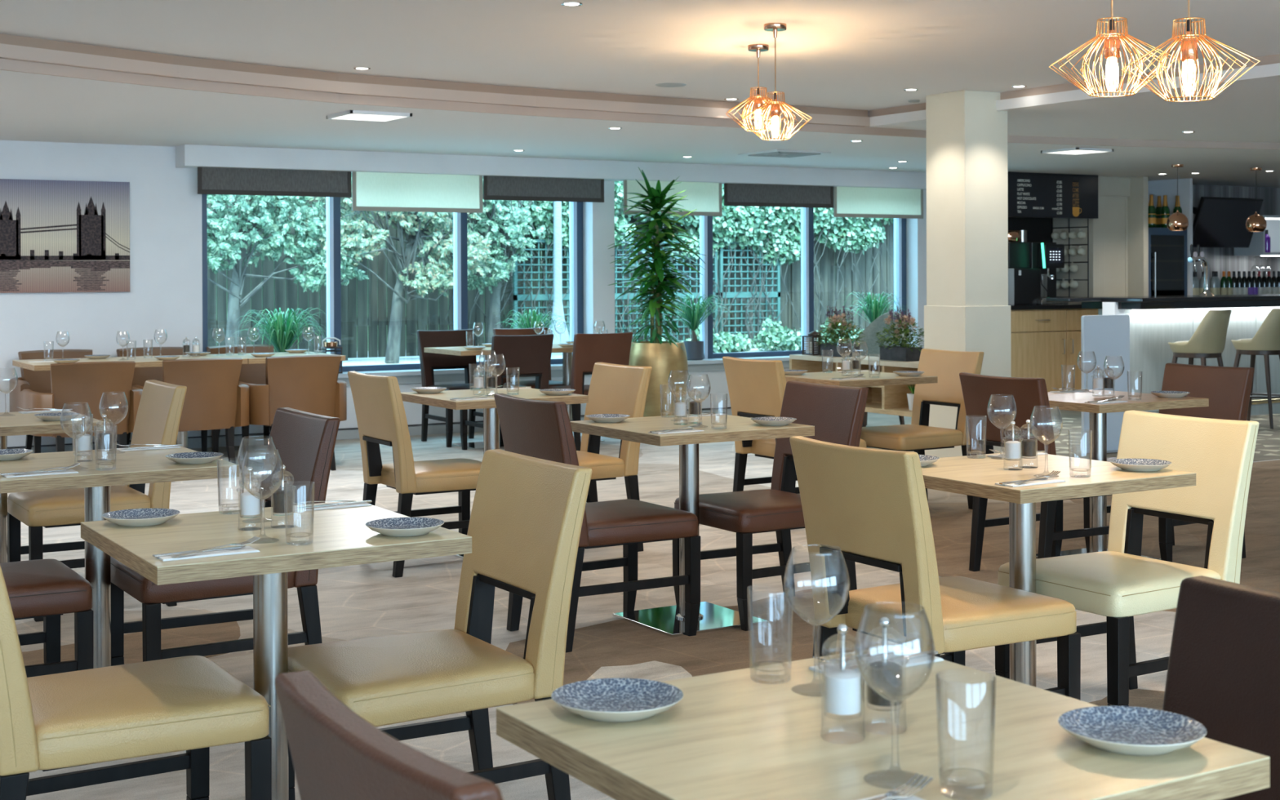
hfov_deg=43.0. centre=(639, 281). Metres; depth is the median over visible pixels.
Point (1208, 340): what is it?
bar stool
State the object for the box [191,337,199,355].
salt mill
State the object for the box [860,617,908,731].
pepper mill
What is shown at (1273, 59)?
trim
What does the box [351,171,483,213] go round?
blind
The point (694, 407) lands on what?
pepper mill
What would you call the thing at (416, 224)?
tree
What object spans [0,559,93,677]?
dining chair
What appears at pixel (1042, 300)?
drip tray
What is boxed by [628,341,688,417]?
planter
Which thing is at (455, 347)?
paper napkin
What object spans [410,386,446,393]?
plate
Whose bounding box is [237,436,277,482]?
wine glass
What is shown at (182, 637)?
floor
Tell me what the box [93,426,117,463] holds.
tumbler
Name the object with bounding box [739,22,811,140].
pendant lamp
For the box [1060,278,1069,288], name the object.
coffee cup
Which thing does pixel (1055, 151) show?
diffuser
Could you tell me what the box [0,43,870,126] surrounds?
trim
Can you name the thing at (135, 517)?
plate
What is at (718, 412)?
table knife
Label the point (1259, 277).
wine bottle
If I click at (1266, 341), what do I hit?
bar stool
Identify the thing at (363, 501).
table knife
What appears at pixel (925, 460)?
plate
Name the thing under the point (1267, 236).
bottle
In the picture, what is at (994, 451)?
fork
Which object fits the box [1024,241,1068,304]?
coffee machine
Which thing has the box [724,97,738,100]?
recessed light
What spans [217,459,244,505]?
tumbler
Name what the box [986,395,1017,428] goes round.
wine glass
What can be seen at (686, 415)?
paper napkin
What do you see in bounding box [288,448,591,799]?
dining chair
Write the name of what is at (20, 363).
dining table
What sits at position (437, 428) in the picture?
baseboard
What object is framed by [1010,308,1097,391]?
base cabinet
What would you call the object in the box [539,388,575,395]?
plate
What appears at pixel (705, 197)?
blind
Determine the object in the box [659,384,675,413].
tumbler
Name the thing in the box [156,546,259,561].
paper napkin
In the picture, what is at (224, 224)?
tree
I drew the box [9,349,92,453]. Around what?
tub chair
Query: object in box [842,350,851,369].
salt mill
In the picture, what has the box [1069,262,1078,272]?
coffee cup
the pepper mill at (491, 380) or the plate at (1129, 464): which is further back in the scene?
the pepper mill at (491, 380)
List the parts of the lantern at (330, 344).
copper lid, rope handle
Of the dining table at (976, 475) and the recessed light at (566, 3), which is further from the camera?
the recessed light at (566, 3)
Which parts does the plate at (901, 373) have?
plate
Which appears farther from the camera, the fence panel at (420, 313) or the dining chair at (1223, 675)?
the fence panel at (420, 313)
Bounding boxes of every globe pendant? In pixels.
[1166,164,1188,231]
[1245,167,1266,231]
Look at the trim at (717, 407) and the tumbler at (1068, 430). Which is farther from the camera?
the trim at (717, 407)
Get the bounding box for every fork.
[13,462,79,475]
[17,407,58,409]
[114,443,162,446]
[170,536,260,558]
[293,500,354,504]
[460,392,494,399]
[660,422,702,432]
[813,650,911,663]
[838,373,863,379]
[875,773,933,799]
[989,448,1004,453]
[1013,471,1060,484]
[1097,395,1124,402]
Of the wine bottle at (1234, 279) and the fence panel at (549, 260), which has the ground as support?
the fence panel at (549, 260)
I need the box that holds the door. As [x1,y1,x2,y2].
[1104,195,1128,296]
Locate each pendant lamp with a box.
[725,44,791,131]
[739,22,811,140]
[1048,0,1177,97]
[1120,0,1260,102]
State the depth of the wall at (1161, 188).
17.12 m
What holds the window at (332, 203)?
in the wall at (166, 291)
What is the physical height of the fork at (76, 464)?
0.021 m
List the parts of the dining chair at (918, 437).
seat rail, seat, leg, cutout frame, backrest, leg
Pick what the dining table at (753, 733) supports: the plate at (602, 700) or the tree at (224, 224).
the plate at (602, 700)
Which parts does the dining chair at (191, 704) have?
leg, backrest, seat rail, seat, leg, leg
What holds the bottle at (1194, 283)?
on the countertop
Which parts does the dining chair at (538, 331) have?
backrest, seat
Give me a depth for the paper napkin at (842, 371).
9.36 m
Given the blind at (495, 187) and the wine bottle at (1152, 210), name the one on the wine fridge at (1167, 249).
the wine bottle at (1152, 210)
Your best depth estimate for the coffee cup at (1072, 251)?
16.67 m
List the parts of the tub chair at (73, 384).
arm, leg, leg, backrest, leg, leg, arm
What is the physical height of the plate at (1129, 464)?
0.022 m
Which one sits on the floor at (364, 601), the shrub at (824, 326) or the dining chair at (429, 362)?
the dining chair at (429, 362)
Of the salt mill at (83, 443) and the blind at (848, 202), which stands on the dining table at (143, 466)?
the salt mill at (83, 443)
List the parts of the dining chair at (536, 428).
leg, backrest, leg, seat rail, leg, seat, leg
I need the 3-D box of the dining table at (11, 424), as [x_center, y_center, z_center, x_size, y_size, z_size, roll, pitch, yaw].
[-2.566,0.927,6.484,0.680,0.750,0.680,0,0,-31]
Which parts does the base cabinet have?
drawer, cabinet door, handle, cabinet door, drawer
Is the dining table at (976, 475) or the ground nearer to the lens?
the dining table at (976, 475)
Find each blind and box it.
[197,166,351,197]
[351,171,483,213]
[483,175,604,202]
[622,179,722,216]
[724,182,833,208]
[833,186,923,218]
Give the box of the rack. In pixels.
[1051,217,1088,297]
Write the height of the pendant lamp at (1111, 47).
0.638 m
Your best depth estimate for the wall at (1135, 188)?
16.70 m
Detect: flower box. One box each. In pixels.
[817,306,866,357]
[875,306,924,361]
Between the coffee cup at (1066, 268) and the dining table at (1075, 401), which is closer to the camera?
the dining table at (1075, 401)
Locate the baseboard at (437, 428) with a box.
[12,408,732,453]
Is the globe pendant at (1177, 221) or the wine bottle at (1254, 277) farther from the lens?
the wine bottle at (1254, 277)
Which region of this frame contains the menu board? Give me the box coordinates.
[1008,171,1097,218]
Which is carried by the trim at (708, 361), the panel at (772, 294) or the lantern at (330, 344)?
the lantern at (330, 344)
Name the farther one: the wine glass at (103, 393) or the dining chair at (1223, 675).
the wine glass at (103, 393)
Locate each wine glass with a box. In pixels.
[60,402,92,439]
[98,392,128,425]
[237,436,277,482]
[240,449,284,499]
[486,354,505,376]
[667,370,690,396]
[686,374,711,402]
[783,546,849,626]
[851,341,867,360]
[854,604,935,702]
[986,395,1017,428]
[1030,407,1062,444]
[1076,351,1096,373]
[1103,355,1124,378]
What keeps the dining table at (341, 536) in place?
on the floor at (364, 601)
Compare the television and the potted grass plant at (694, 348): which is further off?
the television
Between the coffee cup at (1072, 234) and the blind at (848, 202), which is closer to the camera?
the blind at (848, 202)
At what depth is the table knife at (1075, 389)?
7.76 m
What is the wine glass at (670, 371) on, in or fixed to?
on the dining table at (669, 620)
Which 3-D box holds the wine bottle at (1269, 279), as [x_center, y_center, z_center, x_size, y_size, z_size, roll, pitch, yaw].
[6.889,0.040,17.783,0.075,0.302,0.075,0,0,9]
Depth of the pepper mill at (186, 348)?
11.38 m
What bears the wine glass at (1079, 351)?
on the dining table at (1075, 401)
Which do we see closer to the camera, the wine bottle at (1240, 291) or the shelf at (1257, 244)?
the wine bottle at (1240, 291)
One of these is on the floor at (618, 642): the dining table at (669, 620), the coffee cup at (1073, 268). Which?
the dining table at (669, 620)
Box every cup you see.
[1051,229,1059,239]
[1056,280,1060,288]
[1059,228,1068,239]
[1060,263,1069,272]
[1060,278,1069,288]
[1064,247,1068,255]
[1068,228,1076,239]
[1068,244,1076,255]
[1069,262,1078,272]
[1069,278,1078,288]
[1076,228,1085,239]
[1076,244,1085,255]
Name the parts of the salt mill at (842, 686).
knob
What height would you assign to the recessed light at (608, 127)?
0.006 m
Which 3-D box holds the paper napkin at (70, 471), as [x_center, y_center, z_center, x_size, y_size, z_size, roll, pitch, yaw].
[-1.731,0.555,4.689,0.200,0.004,0.068,0,0,-32]
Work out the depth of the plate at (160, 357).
10.94 m
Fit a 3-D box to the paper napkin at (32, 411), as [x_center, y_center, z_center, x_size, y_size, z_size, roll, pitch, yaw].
[-2.502,0.547,6.828,0.200,0.004,0.068,0,0,-32]
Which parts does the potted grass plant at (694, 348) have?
pot, stem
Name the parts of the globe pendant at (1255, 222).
lamp shade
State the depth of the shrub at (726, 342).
17.86 m
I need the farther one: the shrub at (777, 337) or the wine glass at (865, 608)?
the shrub at (777, 337)
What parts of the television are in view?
wall arm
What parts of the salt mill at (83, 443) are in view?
knob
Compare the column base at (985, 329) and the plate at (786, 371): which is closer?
the plate at (786, 371)
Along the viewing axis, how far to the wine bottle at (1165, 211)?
16.98 m
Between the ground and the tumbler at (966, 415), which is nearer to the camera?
the tumbler at (966, 415)
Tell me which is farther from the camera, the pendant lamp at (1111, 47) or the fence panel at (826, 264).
the fence panel at (826, 264)
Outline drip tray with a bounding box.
[1036,297,1068,304]
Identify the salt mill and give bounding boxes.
[73,415,93,462]
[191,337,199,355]
[236,466,263,530]
[472,364,484,395]
[672,386,688,424]
[817,623,866,739]
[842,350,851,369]
[1002,421,1023,470]
[1092,365,1104,395]
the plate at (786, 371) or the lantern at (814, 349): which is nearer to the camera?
the plate at (786, 371)
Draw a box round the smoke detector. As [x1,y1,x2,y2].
[908,99,919,102]
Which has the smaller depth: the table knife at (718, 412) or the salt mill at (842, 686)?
the salt mill at (842, 686)
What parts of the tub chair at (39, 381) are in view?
arm, leg, backrest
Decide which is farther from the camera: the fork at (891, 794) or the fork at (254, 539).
the fork at (254, 539)
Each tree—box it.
[207,194,368,345]
[293,173,493,363]
[466,177,546,343]
[614,183,800,348]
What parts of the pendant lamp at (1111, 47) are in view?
bulb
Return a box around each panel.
[207,194,347,359]
[346,197,513,358]
[512,239,569,333]
[517,201,664,342]
[614,240,652,341]
[653,240,717,341]
[664,212,799,345]
[719,240,780,348]
[799,218,893,333]
[1080,314,1129,453]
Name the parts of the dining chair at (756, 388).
leg, backrest, cutout frame, seat rail, seat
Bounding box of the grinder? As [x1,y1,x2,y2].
[1008,230,1031,268]
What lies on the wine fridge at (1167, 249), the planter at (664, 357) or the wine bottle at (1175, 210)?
the wine bottle at (1175, 210)
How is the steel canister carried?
on the grinder
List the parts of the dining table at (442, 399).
plate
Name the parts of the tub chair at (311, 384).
leg, arm, backrest, leg, arm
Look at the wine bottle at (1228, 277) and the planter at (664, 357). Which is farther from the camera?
the wine bottle at (1228, 277)
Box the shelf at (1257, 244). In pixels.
[1233,214,1279,256]
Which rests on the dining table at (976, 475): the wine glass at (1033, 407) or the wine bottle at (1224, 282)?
the wine glass at (1033, 407)
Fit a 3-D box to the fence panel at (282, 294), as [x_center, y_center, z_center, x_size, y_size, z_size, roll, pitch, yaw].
[-3.809,-0.116,16.064,1.890,1.850,0.100,0,0,-31]
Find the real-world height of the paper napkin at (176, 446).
0.004 m
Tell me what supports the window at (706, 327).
in the wall at (166, 291)
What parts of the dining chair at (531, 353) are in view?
leg, backrest, cutout frame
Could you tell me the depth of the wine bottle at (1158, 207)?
17.14 m
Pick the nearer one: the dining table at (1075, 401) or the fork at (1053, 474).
the fork at (1053, 474)
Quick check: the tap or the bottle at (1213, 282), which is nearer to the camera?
the tap
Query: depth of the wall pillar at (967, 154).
10.27 m
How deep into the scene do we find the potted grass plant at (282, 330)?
12.77 m
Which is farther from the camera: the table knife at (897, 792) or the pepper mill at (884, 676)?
the pepper mill at (884, 676)
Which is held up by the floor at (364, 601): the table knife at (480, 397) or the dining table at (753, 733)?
the dining table at (753, 733)
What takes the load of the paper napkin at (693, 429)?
on the dining table at (669, 620)
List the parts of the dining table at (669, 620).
plate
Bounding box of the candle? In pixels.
[809,342,817,353]
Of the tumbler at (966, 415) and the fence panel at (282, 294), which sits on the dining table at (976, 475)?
the tumbler at (966, 415)
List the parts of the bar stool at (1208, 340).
leg, seat, leg, seat frame, leg, leg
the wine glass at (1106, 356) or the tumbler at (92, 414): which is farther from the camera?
the wine glass at (1106, 356)
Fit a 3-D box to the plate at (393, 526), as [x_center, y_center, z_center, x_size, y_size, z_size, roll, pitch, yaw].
[-0.520,0.547,3.595,0.173,0.022,0.173,0,0,-31]
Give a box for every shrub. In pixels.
[681,324,753,352]
[751,315,825,351]
[820,317,864,343]
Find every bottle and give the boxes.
[1148,194,1155,227]
[1155,195,1161,227]
[1160,195,1169,227]
[1173,195,1182,213]
[1192,271,1196,295]
[1194,271,1199,295]
[1199,271,1204,294]
[1209,271,1217,294]
[1214,271,1220,294]
[1220,271,1227,294]
[1226,271,1232,294]
[1231,271,1237,294]
[1236,271,1243,294]
[1241,271,1248,294]
[1246,271,1253,294]
[1252,271,1257,294]
[1257,271,1262,293]
[1262,271,1267,293]
[1265,229,1270,252]
[1266,271,1272,293]
[1271,271,1277,293]
[1276,271,1279,293]
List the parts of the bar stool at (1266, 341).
leg, seat, leg, seat frame, leg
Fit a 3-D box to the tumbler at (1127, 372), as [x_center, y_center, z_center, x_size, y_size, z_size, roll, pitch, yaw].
[2.204,0.465,7.234,0.065,0.130,0.065,0,0,-31]
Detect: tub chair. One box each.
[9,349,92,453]
[18,360,142,453]
[116,346,207,452]
[132,357,249,463]
[206,344,273,445]
[239,355,346,471]
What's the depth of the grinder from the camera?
16.09 m
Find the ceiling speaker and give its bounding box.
[655,82,686,87]
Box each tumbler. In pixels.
[71,413,93,449]
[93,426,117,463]
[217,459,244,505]
[283,482,315,533]
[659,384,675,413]
[710,393,727,424]
[746,586,793,668]
[935,673,995,780]
[965,415,986,446]
[1067,430,1092,471]
[1127,372,1142,396]
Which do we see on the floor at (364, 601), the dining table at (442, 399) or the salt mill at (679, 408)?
the dining table at (442, 399)
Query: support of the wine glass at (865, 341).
on the dining table at (873, 378)
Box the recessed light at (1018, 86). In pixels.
[1011,84,1026,87]
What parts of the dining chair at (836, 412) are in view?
leg, seat, leg, seat rail, leg, cutout frame, backrest, leg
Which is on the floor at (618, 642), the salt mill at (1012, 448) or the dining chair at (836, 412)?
the dining chair at (836, 412)
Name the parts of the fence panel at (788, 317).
post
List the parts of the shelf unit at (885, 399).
panel, panel, panel, panel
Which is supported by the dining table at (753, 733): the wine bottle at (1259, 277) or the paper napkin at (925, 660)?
the paper napkin at (925, 660)
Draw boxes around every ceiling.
[0,0,1279,110]
[0,52,1279,142]
[0,69,1279,187]
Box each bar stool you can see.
[1168,309,1231,366]
[1231,308,1279,429]
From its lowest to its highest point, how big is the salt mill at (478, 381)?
0.140 m
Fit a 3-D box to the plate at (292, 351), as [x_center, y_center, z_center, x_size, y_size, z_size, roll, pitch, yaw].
[-2.519,0.513,11.915,0.173,0.022,0.173,0,0,-31]
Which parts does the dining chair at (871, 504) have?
leg, cutout frame, backrest, seat rail, leg, seat, leg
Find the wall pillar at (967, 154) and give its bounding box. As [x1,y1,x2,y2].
[925,89,1008,306]
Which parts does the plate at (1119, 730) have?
plate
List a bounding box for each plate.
[0,448,33,461]
[34,412,79,421]
[53,359,79,363]
[84,355,110,359]
[102,508,179,526]
[154,355,180,359]
[164,452,223,464]
[186,351,210,355]
[250,352,275,356]
[284,349,308,353]
[365,517,444,537]
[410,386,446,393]
[463,346,485,350]
[481,343,491,346]
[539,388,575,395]
[551,678,683,722]
[557,343,573,346]
[585,413,630,422]
[751,416,796,426]
[783,369,807,374]
[893,370,924,376]
[918,454,939,466]
[1057,706,1206,755]
[1109,457,1172,471]
[1150,391,1189,397]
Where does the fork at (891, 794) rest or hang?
on the paper napkin at (913, 797)
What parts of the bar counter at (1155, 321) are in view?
panel, panel, panel, foot rail, panel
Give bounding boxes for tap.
[1187,244,1214,295]
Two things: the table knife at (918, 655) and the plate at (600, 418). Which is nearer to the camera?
the table knife at (918, 655)
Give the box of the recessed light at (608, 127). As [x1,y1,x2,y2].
[608,127,622,128]
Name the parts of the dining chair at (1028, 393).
leg, cutout frame, backrest, leg, leg, seat rail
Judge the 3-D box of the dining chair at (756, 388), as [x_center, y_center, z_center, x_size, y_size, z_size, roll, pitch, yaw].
[0.817,0.839,8.591,0.619,0.880,0.490,0,0,-31]
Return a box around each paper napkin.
[2,469,78,477]
[18,409,71,413]
[27,360,53,362]
[114,445,181,451]
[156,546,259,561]
[293,502,371,511]
[435,346,459,348]
[449,396,494,400]
[489,386,531,390]
[648,428,704,434]
[677,413,727,417]
[808,649,943,674]
[829,377,865,380]
[836,370,870,372]
[859,790,924,799]
[986,452,1048,457]
[995,478,1065,487]
[1049,390,1088,392]
[1084,400,1128,404]
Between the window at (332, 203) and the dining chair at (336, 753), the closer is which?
the dining chair at (336, 753)
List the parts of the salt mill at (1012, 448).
knob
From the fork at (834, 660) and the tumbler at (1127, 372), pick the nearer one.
the fork at (834, 660)
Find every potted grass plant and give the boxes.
[235,307,327,352]
[497,307,568,342]
[662,293,732,359]
[844,291,905,323]
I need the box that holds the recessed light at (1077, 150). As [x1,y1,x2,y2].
[1040,146,1113,155]
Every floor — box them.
[7,408,1279,799]
[22,621,239,666]
[506,588,878,705]
[927,459,1279,612]
[1088,688,1164,710]
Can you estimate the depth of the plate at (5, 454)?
5.08 m
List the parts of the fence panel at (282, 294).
post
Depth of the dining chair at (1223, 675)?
2.26 m
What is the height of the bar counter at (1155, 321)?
1.100 m
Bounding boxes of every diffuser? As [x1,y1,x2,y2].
[337,113,401,119]
[1053,150,1099,153]
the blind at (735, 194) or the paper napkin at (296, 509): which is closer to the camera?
the paper napkin at (296, 509)
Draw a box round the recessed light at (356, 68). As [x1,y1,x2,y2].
[353,66,370,70]
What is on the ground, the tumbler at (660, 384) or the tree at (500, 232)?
the tree at (500, 232)
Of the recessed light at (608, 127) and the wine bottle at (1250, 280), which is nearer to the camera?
the recessed light at (608, 127)
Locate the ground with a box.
[319,347,787,365]
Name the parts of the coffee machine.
spout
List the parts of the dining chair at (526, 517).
leg, seat, leg, cutout frame, backrest, leg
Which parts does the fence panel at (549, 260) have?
post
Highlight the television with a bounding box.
[1192,196,1263,247]
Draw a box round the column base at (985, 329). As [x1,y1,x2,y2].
[924,305,1011,457]
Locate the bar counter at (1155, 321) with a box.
[1045,293,1279,415]
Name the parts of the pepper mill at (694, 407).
knob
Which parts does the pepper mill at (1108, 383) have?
knob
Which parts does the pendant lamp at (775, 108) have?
bulb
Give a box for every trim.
[0,33,867,116]
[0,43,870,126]
[0,57,1279,149]
[7,407,731,448]
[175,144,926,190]
[337,355,789,377]
[337,360,789,386]
[867,53,1279,116]
[870,62,1279,126]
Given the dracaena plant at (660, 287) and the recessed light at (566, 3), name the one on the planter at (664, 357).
the dracaena plant at (660, 287)
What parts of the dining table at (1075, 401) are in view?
plate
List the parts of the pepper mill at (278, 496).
knob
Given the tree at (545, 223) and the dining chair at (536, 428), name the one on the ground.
the tree at (545, 223)
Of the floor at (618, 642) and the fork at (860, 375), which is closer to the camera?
the floor at (618, 642)
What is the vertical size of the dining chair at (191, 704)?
0.880 m
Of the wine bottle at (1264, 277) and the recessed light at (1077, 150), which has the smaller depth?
the recessed light at (1077, 150)
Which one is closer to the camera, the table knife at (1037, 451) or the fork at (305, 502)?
the fork at (305, 502)
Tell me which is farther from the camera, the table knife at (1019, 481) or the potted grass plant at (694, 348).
the potted grass plant at (694, 348)
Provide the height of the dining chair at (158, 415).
0.880 m
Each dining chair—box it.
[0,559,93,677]
[0,564,271,799]
[7,379,186,622]
[110,407,340,666]
[274,671,502,799]
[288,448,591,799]
[347,371,481,577]
[416,328,502,447]
[460,333,553,449]
[493,327,580,420]
[493,393,700,653]
[548,332,632,450]
[576,362,652,551]
[672,380,868,631]
[722,356,866,493]
[789,435,1080,700]
[860,348,984,509]
[959,372,1111,571]
[995,409,1258,706]
[1083,362,1254,562]
[1162,575,1279,799]
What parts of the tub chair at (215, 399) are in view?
arm, backrest, leg, leg, arm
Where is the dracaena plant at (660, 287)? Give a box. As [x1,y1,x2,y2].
[607,167,705,350]
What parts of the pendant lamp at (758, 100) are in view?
bulb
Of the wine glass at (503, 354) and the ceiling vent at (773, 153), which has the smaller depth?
the wine glass at (503, 354)
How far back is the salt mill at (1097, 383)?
7.48 m
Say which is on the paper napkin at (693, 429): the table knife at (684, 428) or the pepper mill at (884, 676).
the table knife at (684, 428)
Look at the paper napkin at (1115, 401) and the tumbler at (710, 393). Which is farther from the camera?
the paper napkin at (1115, 401)
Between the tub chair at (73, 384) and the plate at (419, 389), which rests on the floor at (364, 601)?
the tub chair at (73, 384)
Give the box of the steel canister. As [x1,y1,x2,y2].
[1019,230,1026,241]
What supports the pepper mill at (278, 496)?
on the dining table at (341, 536)
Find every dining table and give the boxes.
[0,410,103,563]
[0,445,239,668]
[12,356,144,451]
[80,500,471,799]
[117,354,248,448]
[220,351,345,464]
[400,388,588,559]
[424,346,504,449]
[496,644,1270,799]
[551,343,604,442]
[570,413,814,637]
[785,371,937,386]
[921,453,1195,687]
[1035,389,1208,559]
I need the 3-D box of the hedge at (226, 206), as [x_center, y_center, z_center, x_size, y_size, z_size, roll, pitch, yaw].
[-1.237,-0.469,19.451,15.000,2.504,1.419,0,0,-31]
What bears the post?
on the ground
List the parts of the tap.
spout, spout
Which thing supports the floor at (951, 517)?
on the floor at (364, 601)
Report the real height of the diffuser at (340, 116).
0.011 m
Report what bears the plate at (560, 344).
on the dining table at (566, 352)
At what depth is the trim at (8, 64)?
9.84 m
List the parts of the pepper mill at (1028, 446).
knob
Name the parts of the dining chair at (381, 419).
leg, cutout frame, backrest, leg, seat, seat rail, leg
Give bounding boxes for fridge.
[1008,267,1040,305]
[1148,226,1186,295]
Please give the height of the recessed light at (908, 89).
0.006 m
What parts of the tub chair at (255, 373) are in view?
backrest, leg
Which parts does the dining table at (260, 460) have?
plate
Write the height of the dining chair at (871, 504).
0.880 m
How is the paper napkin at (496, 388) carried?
on the dining table at (442, 399)
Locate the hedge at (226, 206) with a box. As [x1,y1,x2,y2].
[216,205,835,352]
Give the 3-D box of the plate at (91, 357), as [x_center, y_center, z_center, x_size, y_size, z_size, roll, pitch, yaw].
[-3.735,0.522,11.180,0.173,0.022,0.173,0,0,-31]
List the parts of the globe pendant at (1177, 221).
lamp shade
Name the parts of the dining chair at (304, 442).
leg, leg, seat, seat rail, cutout frame, backrest, leg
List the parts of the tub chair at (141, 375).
leg, backrest, leg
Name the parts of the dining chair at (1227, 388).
leg, seat, leg, leg, backrest, leg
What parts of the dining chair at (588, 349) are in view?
seat, leg, cutout frame, backrest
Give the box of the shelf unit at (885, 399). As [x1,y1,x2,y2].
[789,354,919,417]
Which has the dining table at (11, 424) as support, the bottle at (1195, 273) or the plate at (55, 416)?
the plate at (55, 416)
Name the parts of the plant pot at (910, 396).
pot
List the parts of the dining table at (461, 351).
plate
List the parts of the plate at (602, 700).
plate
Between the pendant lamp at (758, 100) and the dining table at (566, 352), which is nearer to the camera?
the pendant lamp at (758, 100)
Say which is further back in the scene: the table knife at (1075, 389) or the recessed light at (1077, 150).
the recessed light at (1077, 150)
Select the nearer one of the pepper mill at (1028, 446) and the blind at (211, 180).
the pepper mill at (1028, 446)
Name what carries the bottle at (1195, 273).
on the countertop
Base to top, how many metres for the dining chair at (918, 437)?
0.880 m
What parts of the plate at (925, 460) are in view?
plate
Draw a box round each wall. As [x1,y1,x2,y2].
[0,140,1279,448]
[1008,217,1053,242]
[1053,175,1148,302]
[1147,177,1192,295]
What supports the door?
in the wall at (1135, 188)
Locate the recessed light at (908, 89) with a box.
[903,88,918,90]
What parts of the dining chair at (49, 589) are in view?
seat rail, seat, leg, leg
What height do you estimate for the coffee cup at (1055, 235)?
0.110 m
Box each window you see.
[201,194,583,372]
[699,207,906,359]
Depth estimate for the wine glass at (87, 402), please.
4.80 m
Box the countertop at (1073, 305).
[1010,302,1081,310]
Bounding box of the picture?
[0,178,129,293]
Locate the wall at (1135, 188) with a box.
[1053,175,1148,302]
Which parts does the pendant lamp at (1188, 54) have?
bulb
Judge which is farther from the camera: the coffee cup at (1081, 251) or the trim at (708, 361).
the coffee cup at (1081, 251)
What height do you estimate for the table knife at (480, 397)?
0.004 m
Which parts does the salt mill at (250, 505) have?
knob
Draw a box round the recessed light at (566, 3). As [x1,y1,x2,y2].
[560,1,582,6]
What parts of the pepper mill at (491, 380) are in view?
knob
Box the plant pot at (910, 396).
[906,384,915,410]
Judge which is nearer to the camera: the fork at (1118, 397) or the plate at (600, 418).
the plate at (600, 418)
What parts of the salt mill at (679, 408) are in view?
knob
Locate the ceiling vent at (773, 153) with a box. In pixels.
[737,149,831,157]
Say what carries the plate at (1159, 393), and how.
on the dining table at (1075, 401)
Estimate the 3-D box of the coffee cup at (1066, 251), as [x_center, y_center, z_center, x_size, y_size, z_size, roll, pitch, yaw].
[4.377,-0.317,16.790,0.086,0.110,0.060,0,0,39]
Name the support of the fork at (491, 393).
on the paper napkin at (487, 397)
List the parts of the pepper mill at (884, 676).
knob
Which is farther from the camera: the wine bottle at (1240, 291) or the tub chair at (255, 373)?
the wine bottle at (1240, 291)
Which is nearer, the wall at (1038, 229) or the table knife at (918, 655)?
the table knife at (918, 655)
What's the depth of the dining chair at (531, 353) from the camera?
11.87 m
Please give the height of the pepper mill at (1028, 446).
0.140 m
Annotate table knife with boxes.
[0,469,69,475]
[23,408,72,412]
[122,444,182,449]
[152,545,245,557]
[297,500,372,508]
[450,396,487,399]
[498,386,531,388]
[649,428,693,432]
[688,412,726,415]
[845,649,937,670]
[869,791,897,799]
[999,477,1047,484]
[1001,450,1044,456]
[1059,389,1087,391]
[1087,400,1115,402]
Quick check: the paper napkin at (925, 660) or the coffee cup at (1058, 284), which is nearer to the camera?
the paper napkin at (925, 660)
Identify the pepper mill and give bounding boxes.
[95,414,115,460]
[183,336,191,356]
[269,465,296,528]
[485,364,497,394]
[688,386,702,423]
[852,349,861,375]
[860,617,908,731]
[1017,419,1039,468]
[1101,364,1115,395]
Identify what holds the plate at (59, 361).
on the dining table at (20, 363)
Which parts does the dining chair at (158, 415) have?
leg, leg, seat rail, seat, cutout frame, backrest, leg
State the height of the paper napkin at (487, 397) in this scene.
0.004 m
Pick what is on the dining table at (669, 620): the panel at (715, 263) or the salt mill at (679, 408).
the salt mill at (679, 408)
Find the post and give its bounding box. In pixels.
[547,201,569,358]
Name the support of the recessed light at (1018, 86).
in the ceiling at (864, 55)
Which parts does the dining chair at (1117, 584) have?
leg, seat, leg, leg, cutout frame, backrest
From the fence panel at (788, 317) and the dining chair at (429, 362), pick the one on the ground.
the fence panel at (788, 317)
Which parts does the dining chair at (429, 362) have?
leg, backrest, leg, cutout frame, seat, leg, leg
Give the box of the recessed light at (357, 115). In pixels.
[326,109,412,121]
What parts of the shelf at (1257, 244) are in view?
shelf, shelf, shelf, shelf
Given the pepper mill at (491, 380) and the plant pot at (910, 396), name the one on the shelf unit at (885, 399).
the plant pot at (910, 396)
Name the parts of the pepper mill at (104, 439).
knob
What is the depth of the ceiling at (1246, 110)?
10.66 m
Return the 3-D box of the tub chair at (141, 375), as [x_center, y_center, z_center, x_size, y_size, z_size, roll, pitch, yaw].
[-3.514,0.886,11.922,0.700,0.785,0.620,0,0,-31]
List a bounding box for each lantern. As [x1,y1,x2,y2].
[319,337,342,373]
[801,330,827,355]
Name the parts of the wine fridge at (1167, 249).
handle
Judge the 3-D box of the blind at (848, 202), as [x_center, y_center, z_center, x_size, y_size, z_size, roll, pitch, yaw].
[2.306,-0.762,15.652,1.100,0.300,0.018,0,0,-31]
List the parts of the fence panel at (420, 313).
post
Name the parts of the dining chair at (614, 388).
leg, seat, seat rail, cutout frame, backrest, leg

